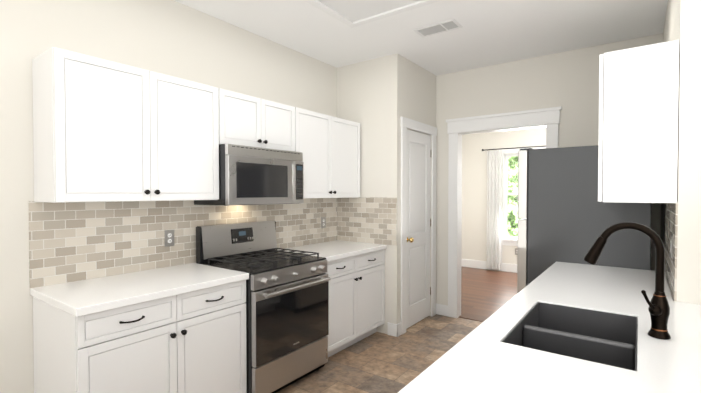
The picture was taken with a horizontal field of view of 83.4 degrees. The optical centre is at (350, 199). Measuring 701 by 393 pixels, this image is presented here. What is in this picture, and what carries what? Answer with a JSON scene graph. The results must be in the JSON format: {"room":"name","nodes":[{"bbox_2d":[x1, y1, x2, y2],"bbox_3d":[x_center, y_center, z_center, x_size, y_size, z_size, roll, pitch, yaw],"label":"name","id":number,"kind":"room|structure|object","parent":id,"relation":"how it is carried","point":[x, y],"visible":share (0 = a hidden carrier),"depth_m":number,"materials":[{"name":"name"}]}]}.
{"room":"kitchen","nodes":[
{"label":"kitchen","id":0,"kind":"room"},
{"bbox_2d":[0,0,336,392],"bbox_3d":[-1.712,-0.009,2.347,0.120,2.823,7.212,1,1,36],"label":"wall","id":1,"kind":"structure","parent":0,"point":[173,38],"depth_m":2.40,"materials":[{"name":"white paint"}]},
{"bbox_2d":[32,47,223,202],"bbox_3d":[-1.338,-0.384,2.468,0.329,0.788,0.964,1,1,36],"label":"upper cabinet","id":2,"kind":"object","parent":1,"relation":"attached to","point":[104,130],"depth_m":2.23,"materials":[{"name":"white wood"}]},
{"bbox_2d":[28,198,336,288],"bbox_3d":[-0.957,0.233,3.271,0.008,0.482,2.741,1,1,36],"label":"backsplash","id":3,"kind":"structure","parent":1,"relation":"attached to","point":[73,241],"depth_m":2.61,"materials":[{"name":"tile"}]},
{"bbox_2d":[165,230,173,246],"bbox_3d":[-1.290,0.277,2.805,0.007,0.116,0.072,1,1,36],"label":"outlet","id":4,"kind":"object","parent":3,"relation":"attached to","point":[169,237],"visible":1,"depth_m":2.80,"materials":[{"name":"grey plastic"}]},
{"bbox_2d":[321,217,325,227],"bbox_3d":[-0.286,0.247,4.172,0.007,0.116,0.072,1,1,36],"label":"outlet","id":5,"kind":"object","parent":3,"relation":"attached to","point":[323,222],"visible":1,"depth_m":4.17,"materials":[{"name":"grey plastic"}]},
{"bbox_2d":[224,89,299,151],"bbox_3d":[-0.827,-0.593,3.159,0.329,0.394,0.756,1,1,36],"label":"upper cabinet","id":6,"kind":"object","parent":1,"relation":"attached to","point":[252,121],"depth_m":3.04,"materials":[{"name":"white wood"}]},
{"bbox_2d":[194,144,303,205],"bbox_3d":[-0.771,-0.175,3.124,0.466,0.432,0.752,1,1,36],"label":"over-the-range microwave","id":7,"kind":"object","parent":6,"relation":"attached to","point":[249,175],"visible":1,"depth_m":2.92,"materials":[{"name":"silver metal"}]},
{"bbox_2d":[296,107,359,197],"bbox_3d":[-0.315,-0.408,3.860,0.329,0.788,0.971,1,1,36],"label":"upper cabinet","id":8,"kind":"object","parent":1,"relation":"attached to","point":[329,146],"depth_m":3.73,"materials":[{"name":"white wood"}]},
{"bbox_2d":[277,314,481,392],"bbox_3d":[0.651,1.458,0.524,6.116,0.050,7.272,1,1,36],"label":"floor","id":9,"kind":"structure","parent":0,"point":[377,362],"depth_m":3.40,"materials":[{"name":"tile"}]},
{"bbox_2d":[30,263,248,392],"bbox_3d":[-1.215,0.945,2.383,0.653,0.915,0.987,1,1,36],"label":"base cabinet","id":10,"kind":"object","parent":9,"relation":"on","point":[177,329],"visible":1,"depth_m":2.14,"materials":[{"name":"white wood"}]},
{"bbox_2d":[196,221,330,392],"bbox_3d":[-0.644,0.796,3.047,0.730,1.190,0.754,1,1,36],"label":"steel gas range","id":11,"kind":"object","parent":9,"relation":"on","point":[287,313],"visible":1,"depth_m":2.89,"materials":[{"name":"silver metal"}]},
{"bbox_2d":[278,240,386,356],"bbox_3d":[-0.179,0.921,3.793,0.653,0.915,0.989,1,1,36],"label":"base cabinet","id":12,"kind":"object","parent":9,"relation":"on","point":[355,272],"visible":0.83,"depth_m":3.63,"materials":[{"name":"white wood"}]},
{"bbox_2d":[517,145,650,292],"bbox_3d":[1.941,0.488,3.314,0.918,1.798,0.900,1,1,36],"label":"refrigerator","id":13,"kind":"object","parent":9,"relation":"on","point":[564,215],"visible":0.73,"depth_m":2.97,"materials":[{"name":"grey metal"}]},
{"bbox_2d":[337,53,435,333],"bbox_3d":[0.468,-0.046,4.570,0.761,2.823,1.048,1,1,36],"label":"wall","id":14,"kind":"structure","parent":0,"point":[378,98],"depth_m":4.06,"materials":[{"name":"white paint"}]},
{"bbox_2d":[337,197,396,245],"bbox_3d":[0.159,0.219,4.146,0.753,0.482,0.008,1,1,36],"label":"tile backsplash","id":15,"kind":"object","parent":14,"relation":"attached to","point":[373,220],"visible":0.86,"depth_m":4.12,"materials":[{"name":"tile"}]},
{"bbox_2d":[400,116,436,334],"bbox_3d":[0.761,0.266,4.312,0.023,2.208,0.842,1,1,36],"label":"door frame","id":16,"kind":"structure","parent":14,"relation":"attached to","point":[406,123],"depth_m":4.05,"materials":[{"name":"white wood"}]},
{"bbox_2d":[406,129,430,328],"bbox_3d":[0.760,0.312,4.315,0.108,2.092,0.632,1,1,36],"label":"pantry door","id":17,"kind":"structure","parent":14,"relation":"in","point":[418,217],"depth_m":4.34,"materials":[{"name":"white wood"}]},
{"bbox_2d":[174,0,667,75],"bbox_3d":[1.297,-1.464,1.966,6.840,0.100,10.440,1,1,36],"label":"ceiling","id":18,"kind":"structure","parent":0,"point":[492,32],"depth_m":3.31,"materials":[{"name":"white paint"}]},
{"bbox_2d":[304,0,441,27],"bbox_3d":[0.335,-1.412,2.540,1.368,0.022,0.764,1,1,36],"label":"ceiling panel","id":19,"kind":"object","parent":18,"relation":"attached to","point":[352,13],"visible":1,"depth_m":2.92,"materials":[{"name":"white"}]},
{"bbox_2d":[413,19,462,36],"bbox_3d":[0.732,-1.432,3.300,0.360,0.008,0.190,1,1,36],"label":"ceiling vent","id":20,"kind":"object","parent":18,"relation":"in","point":[441,27],"visible":1,"depth_m":3.29,"materials":[{"name":"white metal"}]},
{"bbox_2d":[461,267,516,319],"bbox_3d":[2.805,1.377,5.418,5.240,0.050,3.168,1,1,36],"label":"floor","id":21,"kind":"structure","parent":0,"point":[485,294],"depth_m":5.80,"materials":[{"name":"brown wood"}]},
{"bbox_2d":[461,127,545,263],"bbox_3d":[3.707,-0.080,6.622,5.240,2.823,0.120,1,1,36],"label":"wall","id":22,"kind":"structure","parent":0,"point":[474,200],"depth_m":7.47,"materials":[{"name":"white paint"}]},
{"bbox_2d":[461,259,516,272],"bbox_3d":[3.667,1.257,6.590,5.000,0.150,0.017,1,1,36],"label":"baseboard","id":23,"kind":"structure","parent":22,"relation":"attached to","point":[506,267],"depth_m":7.43,"materials":[{"name":"white wood"}]},
{"bbox_2d":[482,146,545,150],"bbox_3d":[3.135,-0.908,6.876,1.650,0.040,0.124,1,1,36],"label":"curtain rod","id":24,"kind":"object","parent":22,"relation":"attached to","point":[513,148],"visible":0.58,"depth_m":6.99,"materials":[{"name":"black metal"}]},
{"bbox_2d":[486,150,502,269],"bbox_3d":[2.639,0.194,7.207,0.280,2.175,0.067,1,1,36],"label":"curtain","id":25,"kind":"object","parent":24,"relation":"hanging from","point":[494,202],"visible":1,"depth_m":7.20,"materials":[{"name":"white fabric"}]},
{"bbox_2d":[500,147,545,245],"bbox_3d":[3.191,-0.040,6.972,1.100,1.770,0.170,1,1,36],"label":"window","id":26,"kind":"structure","parent":22,"relation":"in","point":[511,241],"depth_m":7.21,"materials":[{"name":"white"}]},
{"bbox_2d":[398,262,700,392],"bbox_3d":[0.701,0.967,1.041,0.956,0.915,4.237,1,1,36],"label":"countertop","id":27,"kind":"structure","parent":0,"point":[482,357],"depth_m":1.29,"materials":[{"name":"stone"}]},
{"bbox_2d":[502,302,637,370],"bbox_3d":[0.882,0.665,1.547,0.444,0.313,0.706,1,1,36],"label":"undermount sink","id":28,"kind":"object","parent":27,"relation":"in","point":[607,338],"visible":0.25,"depth_m":1.64,"materials":[{"name":"grey metal"}]},
{"bbox_2d":[584,222,670,339],"bbox_3d":[1.034,0.294,1.482,0.275,0.416,0.112,1,1,36],"label":"gooseneck faucet","id":29,"kind":"object","parent":27,"relation":"on","point":[659,307],"visible":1,"depth_m":1.43,"materials":[{"name":"black metal"}]},
{"bbox_2d":[436,33,662,304],"bbox_3d":[1.951,-0.037,4.056,2.238,2.823,0.120,1,1,36],"label":"wall","id":30,"kind":"structure","parent":0,"point":[568,81],"depth_m":4.06,"materials":[{"name":"white paint"}]},
{"bbox_2d":[446,106,561,321],"bbox_3d":[1.626,0.227,4.277,1.194,2.287,0.156,1,1,36],"label":"door frame","id":31,"kind":"structure","parent":30,"relation":"attached to","point":[547,118],"depth_m":4.50,"materials":[{"name":"white wood"}]},
{"bbox_2d":[660,0,700,304],"bbox_3d":[2.200,-0.013,2.624,0.140,2.823,1.894,1,1,36],"label":"wall","id":32,"kind":"structure","parent":0,"point":[682,24],"depth_m":1.88,"materials":[{"name":"white paint"}]},
{"bbox_2d":[598,40,678,202],"bbox_3d":[1.698,-0.382,2.359,0.357,0.788,0.883,1,1,36],"label":"upper cabinet","id":33,"kind":"object","parent":32,"relation":"attached to","point":[638,127],"visible":1,"depth_m":1.99,"materials":[{"name":"white wood"}]},
{"bbox_2d":[665,202,677,301],"bbox_3d":[1.859,0.250,2.289,0.008,0.482,0.943,1,1,36],"label":"backsplash","id":34,"kind":"structure","parent":32,"relation":"attached to","point":[671,218],"depth_m":2.10,"materials":[{"name":"tile"}]},
{"bbox_2d":[670,235,672,257],"bbox_3d":[1.681,0.248,2.060,0.007,0.116,0.072,1,1,36],"label":"outlet","id":35,"kind":"object","parent":34,"relation":"attached to","point":[671,249],"visible":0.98,"depth_m":2.04,"materials":[{"name":"grey plastic"}]},
{"label":"outside","id":36,"kind":"structure","parent":0,"visible":0},
{"bbox_2d":[507,156,520,235],"bbox_3d":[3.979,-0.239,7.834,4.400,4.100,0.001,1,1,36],"label":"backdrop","id":37,"kind":"structure","parent":36,"point":[512,199],"depth_m":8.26,"materials":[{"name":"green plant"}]}
]}

